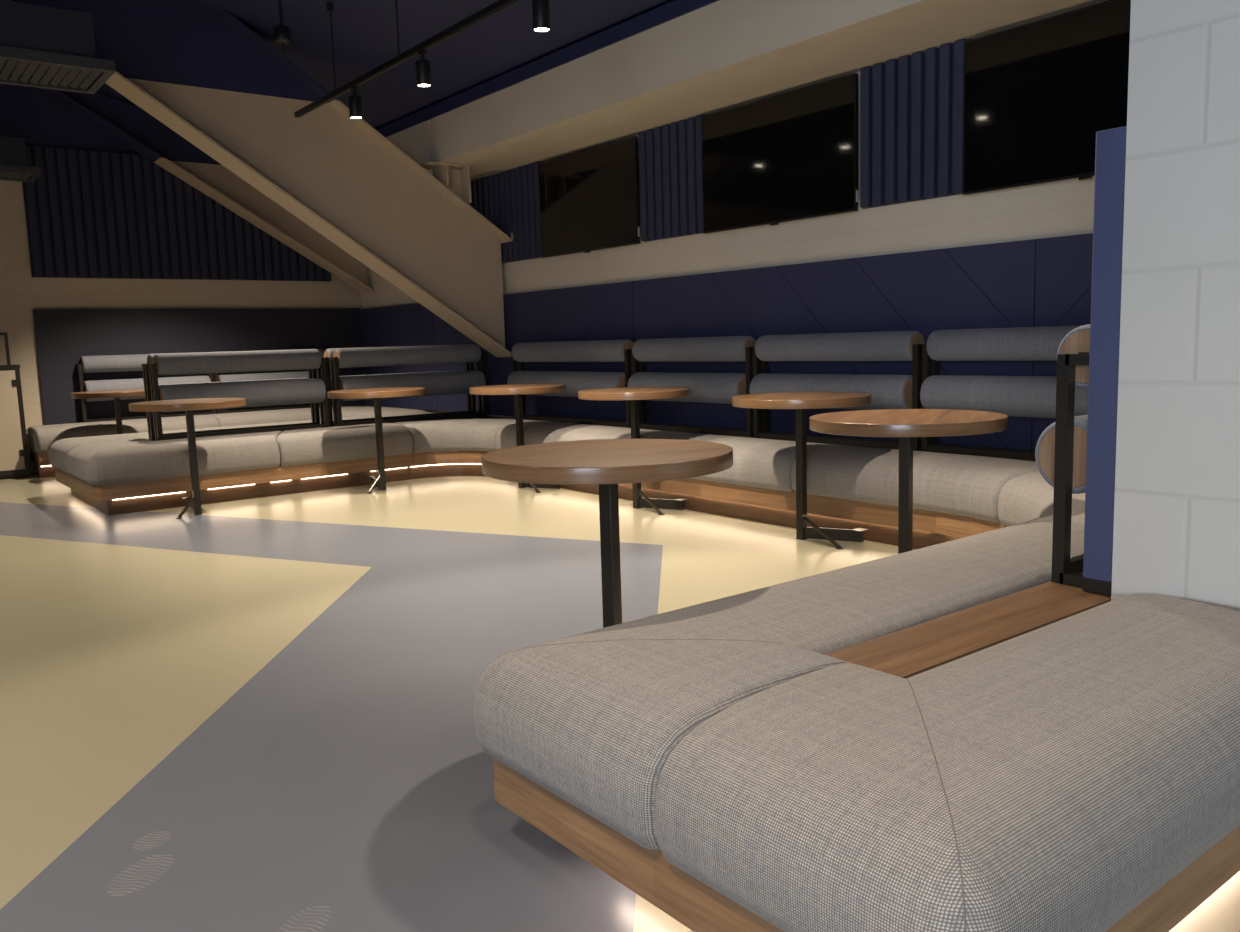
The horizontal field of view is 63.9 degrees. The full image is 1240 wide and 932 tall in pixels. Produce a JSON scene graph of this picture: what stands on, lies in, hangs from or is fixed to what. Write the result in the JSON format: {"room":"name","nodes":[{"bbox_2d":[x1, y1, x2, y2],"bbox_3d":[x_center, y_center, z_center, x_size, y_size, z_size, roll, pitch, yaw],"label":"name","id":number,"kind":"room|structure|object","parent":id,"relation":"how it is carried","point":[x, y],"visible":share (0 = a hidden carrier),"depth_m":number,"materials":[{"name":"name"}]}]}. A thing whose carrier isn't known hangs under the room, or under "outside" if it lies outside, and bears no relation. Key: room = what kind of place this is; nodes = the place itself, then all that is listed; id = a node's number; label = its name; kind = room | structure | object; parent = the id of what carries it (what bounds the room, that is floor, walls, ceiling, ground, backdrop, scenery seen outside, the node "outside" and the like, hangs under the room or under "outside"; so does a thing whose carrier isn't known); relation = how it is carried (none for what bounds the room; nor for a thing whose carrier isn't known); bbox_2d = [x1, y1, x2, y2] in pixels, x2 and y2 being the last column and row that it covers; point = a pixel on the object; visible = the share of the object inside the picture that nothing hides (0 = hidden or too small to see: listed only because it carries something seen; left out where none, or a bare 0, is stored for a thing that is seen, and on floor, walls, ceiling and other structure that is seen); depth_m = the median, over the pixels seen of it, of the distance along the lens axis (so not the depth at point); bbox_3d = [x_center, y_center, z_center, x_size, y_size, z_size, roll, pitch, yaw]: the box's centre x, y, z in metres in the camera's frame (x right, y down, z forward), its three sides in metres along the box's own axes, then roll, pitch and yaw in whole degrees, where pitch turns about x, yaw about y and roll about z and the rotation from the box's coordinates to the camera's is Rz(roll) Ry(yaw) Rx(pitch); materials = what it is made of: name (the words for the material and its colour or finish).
{"room":"entertainment venue","nodes":[
{"label":"entertainment venue","id":0,"kind":"room"},
{"bbox_2d":[0,180,367,471],"bbox_3d":[-6.686,-2.615,8.641,9.550,5.600,0.200,-7,9,-38],"label":"wall","id":1,"kind":"structure","parent":0,"point":[20,293],"depth_m":9.67,"materials":[{"name":"beige paint"}]},
{"bbox_2d":[0,84,140,154],"bbox_3d":[-6.745,-3.920,8.330,9.340,2.130,0.003,-7,9,-38],"label":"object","id":2,"kind":"structure","parent":1,"relation":"attached to","point":[28,113],"depth_m":9.42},
{"bbox_2d":[22,145,330,280],"bbox_3d":[-4.433,-2.543,10.257,2.950,1.220,0.060,-7,9,-38],"label":"panel","id":3,"kind":"object","parent":1,"relation":"attached to","point":[91,213],"visible":0.66,"depth_m":9.91,"materials":[{"name":"blue fabric"}]},
{"bbox_2d":[33,308,365,424],"bbox_3d":[-4.282,-1.101,10.543,3.285,1.120,0.030,-7,9,-38],"label":"wall panel","id":4,"kind":"object","parent":1,"relation":"attached to","point":[63,336],"visible":0.57,"depth_m":10.17,"materials":[{"name":"paint"}]},
{"bbox_2d":[82,0,673,129],"bbox_3d":[-1.965,-3.510,2.243,9.750,2.526,15.900,-7,9,-38],"label":"ceiling","id":5,"kind":"structure","parent":0,"point":[364,31],"depth_m":7.08,"materials":[{"name":"paint"}]},
{"bbox_2d":[0,136,40,181],"bbox_3d":[-5.590,-2.709,8.729,0.800,0.300,0.500,-7,9,-38],"label":"air duct","id":6,"kind":"object","parent":5,"relation":"hanging from","point":[13,159],"visible":1,"depth_m":8.69,"materials":[{"name":"grey metal"}]},
{"bbox_2d":[0,0,115,93],"bbox_3d":[-3.698,-2.524,5.935,1.100,0.320,0.660,-7,9,-38],"label":"air vent","id":7,"kind":"object","parent":5,"relation":"attached to","point":[43,47],"visible":1,"depth_m":5.88,"materials":[{"name":"grey metal"}]},
{"bbox_2d":[36,88,373,292],"bbox_3d":[-4.157,-2.820,10.205,3.275,2.030,0.300,-7,9,-38],"label":"beam","id":8,"kind":"structure","parent":5,"relation":"attached to","point":[129,124],"depth_m":10.13,"materials":[{"name":"beige paint"}]},
{"bbox_2d":[8,0,512,356],"bbox_3d":[-2.570,-2.264,7.643,3.935,2.965,0.300,-7,9,-38],"label":"staircase","id":9,"kind":"structure","parent":5,"relation":"attached to","point":[209,78],"depth_m":7.69,"materials":[{"name":"beige paint"}]},
{"bbox_2d":[419,161,471,202],"bbox_3d":[-1.495,-2.382,8.415,0.390,0.308,0.260,-7,9,-38],"label":"bracket","id":10,"kind":"object","parent":9,"relation":"attached to","point":[457,180],"visible":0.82,"depth_m":8.45,"materials":[{"name":"beige paint"}]},
{"bbox_2d":[274,0,290,54],"bbox_3d":[-2.154,-2.903,6.309,0.100,0.567,0.100,-7,9,-38],"label":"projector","id":11,"kind":"object","parent":5,"relation":"hanging from","point":[282,36],"visible":1,"depth_m":6.30,"materials":[{"name":"black metal"}]},
{"bbox_2d":[294,0,519,117],"bbox_3d":[0.839,-2.459,3.220,0.044,0.609,10.500,-7,9,-38],"label":"track","id":12,"kind":"object","parent":5,"relation":"hanging from","point":[499,5],"visible":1,"depth_m":5.99,"materials":[{"name":"black metal"}]},
{"bbox_2d":[348,86,362,119],"bbox_3d":[-1.748,-2.399,6.565,0.084,0.198,0.084,-7,9,-38],"label":"track spotlight","id":13,"kind":"object","parent":12,"relation":"attached to","point":[355,101],"visible":1,"depth_m":6.54,"materials":[{"name":"black metal"}]},
{"bbox_2d":[416,49,430,87],"bbox_3d":[-1.149,-2.321,5.806,0.084,0.198,0.084,-7,9,-38],"label":"track spotlight","id":14,"kind":"object","parent":12,"relation":"attached to","point":[423,72],"visible":1,"depth_m":5.78,"materials":[{"name":"black metal"}]},
{"bbox_2d":[532,0,549,32],"bbox_3d":[-0.384,-2.221,4.836,0.084,0.198,0.084,-7,9,-38],"label":"track spotlight","id":15,"kind":"object","parent":12,"relation":"attached to","point":[540,8],"visible":1,"depth_m":4.81,"materials":[{"name":"black metal"}]},
{"bbox_2d":[0,472,1239,931],"bbox_3d":[-1.760,0.777,2.972,9.700,0.001,15.700,-7,9,-38],"label":"floor","id":16,"kind":"structure","parent":0,"point":[253,714],"depth_m":3.19,"materials":[{"name":"beige plastic"}]},
{"bbox_2d":[0,332,29,478],"bbox_3d":[-5.890,-0.536,9.040,0.770,1.330,0.432,-7,9,-38],"label":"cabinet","id":17,"kind":"object","parent":16,"relation":"on","point":[14,457],"visible":1,"depth_m":9.07,"materials":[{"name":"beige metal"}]},
{"bbox_2d":[0,365,19,368],"bbox_3d":[-5.904,-0.886,9.001,0.770,0.035,0.420,-7,9,-38],"label":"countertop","id":18,"kind":"structure","parent":17,"relation":"on","point":[1,366],"depth_m":9.02,"materials":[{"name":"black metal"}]},
{"bbox_2d":[70,389,144,433],"bbox_3d":[-4.533,-0.292,9.011,0.725,0.772,0.752,-7,9,-38],"label":"bar table","id":19,"kind":"object","parent":16,"relation":"on","point":[116,394],"visible":0.71,"depth_m":8.75,"materials":[{"name":"brown wood"}]},
{"bbox_2d":[129,398,245,518],"bbox_3d":[-2.902,-0.055,6.750,0.725,0.772,0.762,-7,9,-38],"label":"bar table","id":20,"kind":"object","parent":16,"relation":"on","point":[187,405],"visible":1,"depth_m":6.68,"materials":[{"name":"brown wood"}]},
{"bbox_2d":[26,406,494,514],"bbox_3d":[-3.258,-0.189,9.130,3.550,0.461,3.584,-7,9,-38],"label":"banquette","id":21,"kind":"object","parent":16,"relation":"on","point":[114,473],"visible":0.87,"depth_m":7.49,"materials":[{"name":"fabric"}]},
{"bbox_2d":[28,415,219,453],"bbox_3d":[-4.792,-0.321,9.668,1.598,0.240,0.600,-7,9,-38],"label":"seat cushion","id":22,"kind":"object","parent":21,"relation":"on","point":[41,437],"depth_m":9.32,"materials":[{"name":"fabric"}]},
{"bbox_2d":[76,354,215,422],"bbox_3d":[-4.768,-0.793,10.067,1.250,0.675,0.221,-7,9,-38],"label":"backrest","id":23,"kind":"object","parent":21,"relation":"on","point":[100,363],"visible":0.52,"depth_m":9.83,"materials":[{"name":"grey fabric"}]},
{"bbox_2d":[49,426,253,473],"bbox_3d":[-3.693,-0.153,8.074,1.570,0.240,0.818,-7,9,-38],"label":"seat cushion","id":24,"kind":"object","parent":21,"relation":"on","point":[59,450],"depth_m":7.69,"materials":[{"name":"fabric"}]},
{"bbox_2d":[66,431,280,484],"bbox_3d":[-3.201,-0.086,7.422,1.535,0.240,0.823,-7,9,-38],"label":"seat cushion","id":25,"kind":"object","parent":21,"relation":"on","point":[137,461],"depth_m":7.06,"materials":[{"name":"fabric"}]},
{"bbox_2d":[142,354,319,440],"bbox_3d":[-3.141,-0.594,8.102,1.340,0.675,0.221,-7,9,-38],"label":"bolster backrest","id":26,"kind":"object","parent":21,"relation":"on","point":[315,413],"visible":0.12,"depth_m":7.89,"materials":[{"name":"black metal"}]},
{"bbox_2d":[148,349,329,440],"bbox_3d":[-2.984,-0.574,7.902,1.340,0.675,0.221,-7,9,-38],"label":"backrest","id":27,"kind":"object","parent":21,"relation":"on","point":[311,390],"visible":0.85,"depth_m":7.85,"materials":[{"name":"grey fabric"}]},
{"bbox_2d":[213,349,324,413],"bbox_3d":[-3.769,-0.921,10.841,1.250,0.675,0.221,-7,9,-38],"label":"backrest","id":28,"kind":"object","parent":21,"relation":"on","point":[302,374],"visible":0.16,"depth_m":10.71,"materials":[{"name":"grey fabric"}]},
{"bbox_2d":[208,406,402,426],"bbox_3d":[-3.267,-0.460,10.402,1.719,0.240,1.310,-7,9,-38],"label":"seat cushion","id":29,"kind":"object","parent":21,"relation":"on","point":[299,414],"depth_m":10.27,"materials":[{"name":"fabric"}]},
{"bbox_2d":[237,408,428,426],"bbox_3d":[-2.670,-0.343,9.332,2.108,0.240,1.118,-7,9,-38],"label":"seat cushion","id":30,"kind":"object","parent":21,"relation":"on","point":[394,411],"depth_m":9.39,"materials":[{"name":"fabric"}]},
{"bbox_2d":[277,423,412,466],"bbox_3d":[-2.288,-0.184,7.989,1.088,0.240,0.600,-7,9,-38],"label":"seat cushion","id":31,"kind":"object","parent":21,"relation":"on","point":[349,444],"depth_m":7.76,"materials":[{"name":"fabric"}]},
{"bbox_2d":[322,348,475,426],"bbox_3d":[-1.986,-0.742,8.998,1.440,0.675,0.221,-7,9,-38],"label":"bolster backrest","id":32,"kind":"object","parent":21,"relation":"on","point":[471,401],"visible":0.22,"depth_m":8.85,"materials":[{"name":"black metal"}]},
{"bbox_2d":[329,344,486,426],"bbox_3d":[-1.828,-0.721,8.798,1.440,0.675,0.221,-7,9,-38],"label":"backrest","id":33,"kind":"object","parent":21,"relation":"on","point":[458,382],"visible":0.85,"depth_m":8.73,"materials":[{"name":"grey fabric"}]},
{"bbox_2d":[327,387,424,492],"bbox_3d":[-1.843,-0.197,7.624,0.725,0.772,0.725,-7,9,-38],"label":"bar table","id":34,"kind":"object","parent":16,"relation":"on","point":[376,394],"visible":1,"depth_m":7.58,"materials":[{"name":"brown wood"}]},
{"bbox_2d":[469,384,565,492],"bbox_3d":[-0.757,-0.218,7.533,0.725,0.773,0.725,-7,9,-38],"label":"bar table","id":35,"kind":"object","parent":16,"relation":"on","point":[517,390],"visible":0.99,"depth_m":7.41,"materials":[{"name":"brown wood"}]},
{"bbox_2d":[481,439,732,627],"bbox_3d":[-0.025,0.340,2.934,0.725,0.773,0.725,-7,9,-38],"label":"bar table","id":36,"kind":"object","parent":16,"relation":"on","point":[605,463],"visible":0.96,"depth_m":2.78,"materials":[{"name":"brown wood"}]},
{"bbox_2d":[578,387,690,514],"bbox_3d":[0.103,-0.108,6.459,0.725,0.773,0.725,-7,9,-38],"label":"bar table","id":37,"kind":"object","parent":16,"relation":"on","point":[634,394],"visible":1,"depth_m":6.37,"materials":[{"name":"brown wood"}]},
{"bbox_2d":[395,417,1084,548],"bbox_3d":[0.271,0.081,6.157,1.713,0.460,6.610,-7,9,-38],"label":"banquette","id":38,"kind":"object","parent":16,"relation":"on","point":[956,496],"visible":0.47,"depth_m":5.39,"materials":[{"name":"fabric"}]},
{"bbox_2d":[395,419,537,452],"bbox_3d":[-1.291,-0.262,8.371,0.949,0.240,1.038,-7,9,-38],"label":"seat cushion","id":39,"kind":"object","parent":38,"relation":"on","point":[452,435],"depth_m":8.18,"materials":[{"name":"fabric"}]},
{"bbox_2d":[507,340,639,427],"bbox_3d":[-0.421,-0.671,8.070,0.221,0.675,1.620,-7,9,-38],"label":"backrest","id":40,"kind":"object","parent":38,"relation":"on","point":[596,350],"visible":0.74,"depth_m":7.88,"materials":[{"name":"grey fabric"}]},
{"bbox_2d":[497,421,661,448],"bbox_3d":[-0.320,-0.180,7.492,0.510,0.240,1.548,-7,9,-38],"label":"seat cushion","id":41,"kind":"object","parent":38,"relation":"on","point":[535,432],"depth_m":7.44,"materials":[{"name":"fabric"}]},
{"bbox_2d":[628,336,760,437],"bbox_3d":[0.483,-0.554,6.924,0.221,0.675,1.215,-7,9,-38],"label":"backrest","id":42,"kind":"object","parent":38,"relation":"on","point":[705,387],"visible":0.74,"depth_m":6.75,"materials":[{"name":"grey fabric"}]},
{"bbox_2d":[623,431,835,491],"bbox_3d":[0.646,-0.055,6.267,0.510,0.240,1.578,-7,9,-38],"label":"seat cushion","id":43,"kind":"object","parent":38,"relation":"on","point":[759,464],"depth_m":5.79,"materials":[{"name":"fabric"}]},
{"bbox_2d":[749,331,924,450],"bbox_3d":[1.261,-0.453,5.938,0.221,0.675,1.245,-7,9,-38],"label":"backrest","id":44,"kind":"object","parent":38,"relation":"on","point":[886,391],"visible":0.82,"depth_m":5.79,"materials":[{"name":"grey fabric"}]},
{"bbox_2d":[791,445,1038,522],"bbox_3d":[1.569,0.073,5.038,0.584,0.240,1.501,-7,9,-38],"label":"seat cushion","id":45,"kind":"object","parent":38,"relation":"on","point":[965,488],"depth_m":4.91,"materials":[{"name":"fabric"}]},
{"bbox_2d":[920,325,1087,460],"bbox_3d":[2.045,-0.351,4.944,0.221,0.675,1.240,-7,9,-38],"label":"backrest","id":46,"kind":"object","parent":38,"relation":"on","point":[1016,396],"visible":0.45,"depth_m":5.03,"materials":[{"name":"grey fabric"}]},
{"bbox_2d":[998,471,1084,525],"bbox_3d":[1.816,0.219,3.821,0.660,0.240,1.599,1,8,20],"label":"seat cushion","id":47,"kind":"object","parent":38,"relation":"on","point":[1023,496],"depth_m":4.21,"materials":[{"name":"fabric"}]},
{"bbox_2d":[732,392,870,549],"bbox_3d":[0.968,0.011,5.313,0.725,0.773,0.725,-7,9,-38],"label":"bar table","id":48,"kind":"object","parent":16,"relation":"on","point":[799,401],"visible":1,"depth_m":5.26,"materials":[{"name":"brown wood"}]},
{"bbox_2d":[473,522,1239,931],"bbox_3d":[1.457,0.472,2.776,3.618,0.461,1.240,-7,9,-38],"label":"banquette","id":49,"kind":"object","parent":16,"relation":"on","point":[954,735],"visible":0.94,"depth_m":1.67,"materials":[{"name":"fabric"}]},
{"bbox_2d":[473,522,1083,849],"bbox_3d":[0.679,0.414,2.540,2.117,0.240,0.639,-7,9,-38],"label":"seat cushion","id":50,"kind":"object","parent":49,"relation":"on","point":[593,720],"depth_m":2.06,"materials":[{"name":"fabric"}]},
{"bbox_2d":[655,594,1239,931],"bbox_3d":[0.788,0.498,1.851,1.432,0.240,0.615,-7,9,-38],"label":"seat cushion","id":51,"kind":"object","parent":49,"relation":"on","point":[1052,765],"depth_m":1.53,"materials":[{"name":"fabric"}]},
{"bbox_2d":[1035,324,1089,586],"bbox_3d":[1.665,-0.090,2.971,1.300,0.675,0.232,-7,9,-38],"label":"backrest","id":52,"kind":"object","parent":49,"relation":"on","point":[1061,448],"visible":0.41,"depth_m":2.59,"materials":[{"name":"grey fabric"}]},
{"bbox_2d":[1083,126,1126,595],"bbox_3d":[1.200,-0.242,2.443,0.034,1.133,0.082,-7,9,-38],"label":"wall panel","id":53,"kind":"object","parent":49,"relation":"on","point":[1110,152],"visible":0.73,"depth_m":2.43,"materials":[{"name":"blue paint"}]},
{"bbox_2d":[809,409,1007,553],"bbox_3d":[1.103,0.192,3.841,0.725,0.773,0.725,-7,9,-38],"label":"bar table","id":54,"kind":"object","parent":16,"relation":"on","point":[905,424],"visible":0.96,"depth_m":3.70,"materials":[{"name":"brown wood"}]},
{"bbox_2d":[361,71,1094,417],"bbox_3d":[0.047,-2.094,7.712,0.200,4.400,10.050,-7,9,-38],"label":"wall","id":55,"kind":"structure","parent":0,"point":[1064,207],"depth_m":6.06,"materials":[{"name":"beige paint"}]},
{"bbox_2d":[360,303,437,410],"bbox_3d":[-2.421,-1.188,10.851,0.030,1.105,1.763,-7,9,-38],"label":"wall panel","id":56,"kind":"object","parent":55,"relation":"attached to","point":[409,324],"visible":0.57,"depth_m":10.73,"materials":[{"name":"blue paint"}]},
{"bbox_2d":[468,161,542,262],"bbox_3d":[-1.132,-2.227,8.992,0.062,0.783,1.570,-7,9,-38],"label":"panel","id":57,"kind":"object","parent":55,"relation":"attached to","point":[509,199],"visible":0.52,"depth_m":8.69,"materials":[{"name":"blue fabric"}]},
{"bbox_2d":[433,281,633,420],"bbox_3d":[-0.877,-0.988,8.894,0.030,1.105,3.236,-7,9,-38],"label":"wall panel","id":58,"kind":"object","parent":55,"relation":"attached to","point":[601,311],"visible":0.36,"depth_m":8.43,"materials":[{"name":"blue paint"}]},
{"bbox_2d":[538,136,639,257],"bbox_3d":[-0.246,-2.085,7.858,0.079,0.787,1.282,-7,9,-38],"label":"window","id":59,"kind":"structure","parent":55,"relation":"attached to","point":[589,198],"depth_m":7.78,"materials":[{"name":"black glass"}]},
{"bbox_2d":[638,114,707,241],"bbox_3d":[0.376,-2.030,7.080,0.062,0.783,0.708,-7,9,-38],"label":"panel","id":60,"kind":"object","parent":55,"relation":"attached to","point":[670,155],"visible":0.98,"depth_m":7.06,"materials":[{"name":"blue fabric"}]},
{"bbox_2d":[377,0,1106,177],"bbox_3d":[-0.289,-2.662,7.260,0.763,0.460,9.848,-7,9,-38],"label":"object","id":61,"kind":"structure","parent":55,"relation":"attached to","point":[677,60],"depth_m":6.05,"materials":[{"name":"beige paint"}]},
{"bbox_2d":[701,73,857,233],"bbox_3d":[0.992,-1.924,6.289,0.079,0.787,1.302,-7,9,-38],"label":"window","id":62,"kind":"structure","parent":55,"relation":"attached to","point":[792,155],"depth_m":6.19,"materials":[{"name":"black glass"}]},
{"bbox_2d":[633,239,1035,450],"bbox_3d":[1.123,-0.728,6.359,0.030,1.105,3.238,-7,9,-38],"label":"wall panel","id":63,"kind":"object","parent":55,"relation":"attached to","point":[985,285],"visible":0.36,"depth_m":6.00,"materials":[{"name":"blue paint"}]},
{"bbox_2d":[860,39,970,208],"bbox_3d":[1.617,-1.869,5.507,0.062,0.783,0.698,-7,9,-38],"label":"panel","id":64,"kind":"object","parent":55,"relation":"attached to","point":[911,107],"visible":0.96,"depth_m":5.48,"materials":[{"name":"blue fabric"}]},
{"bbox_2d":[962,0,1130,194],"bbox_3d":[2.232,-1.762,4.716,0.079,0.787,1.312,-7,9,-38],"label":"window","id":65,"kind":"structure","parent":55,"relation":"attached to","point":[1038,94],"depth_m":4.86,"materials":[{"name":"black glass"}]},
{"bbox_2d":[1031,233,1092,450],"bbox_3d":[2.605,-0.535,4.479,0.030,1.105,1.560,-7,9,-38],"label":"wall panel","id":66,"kind":"object","parent":55,"relation":"attached to","point":[1063,264],"visible":0.22,"depth_m":4.94,"materials":[{"name":"blue paint"}]},
{"bbox_2d":[1111,0,1239,607],"bbox_3d":[3.938,-1.341,0.827,2.630,4.400,5.648,-7,9,-38],"label":"wall pier","id":67,"kind":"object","parent":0,"point":[1176,530],"depth_m":2.26,"materials":[{"name":"white brick"}]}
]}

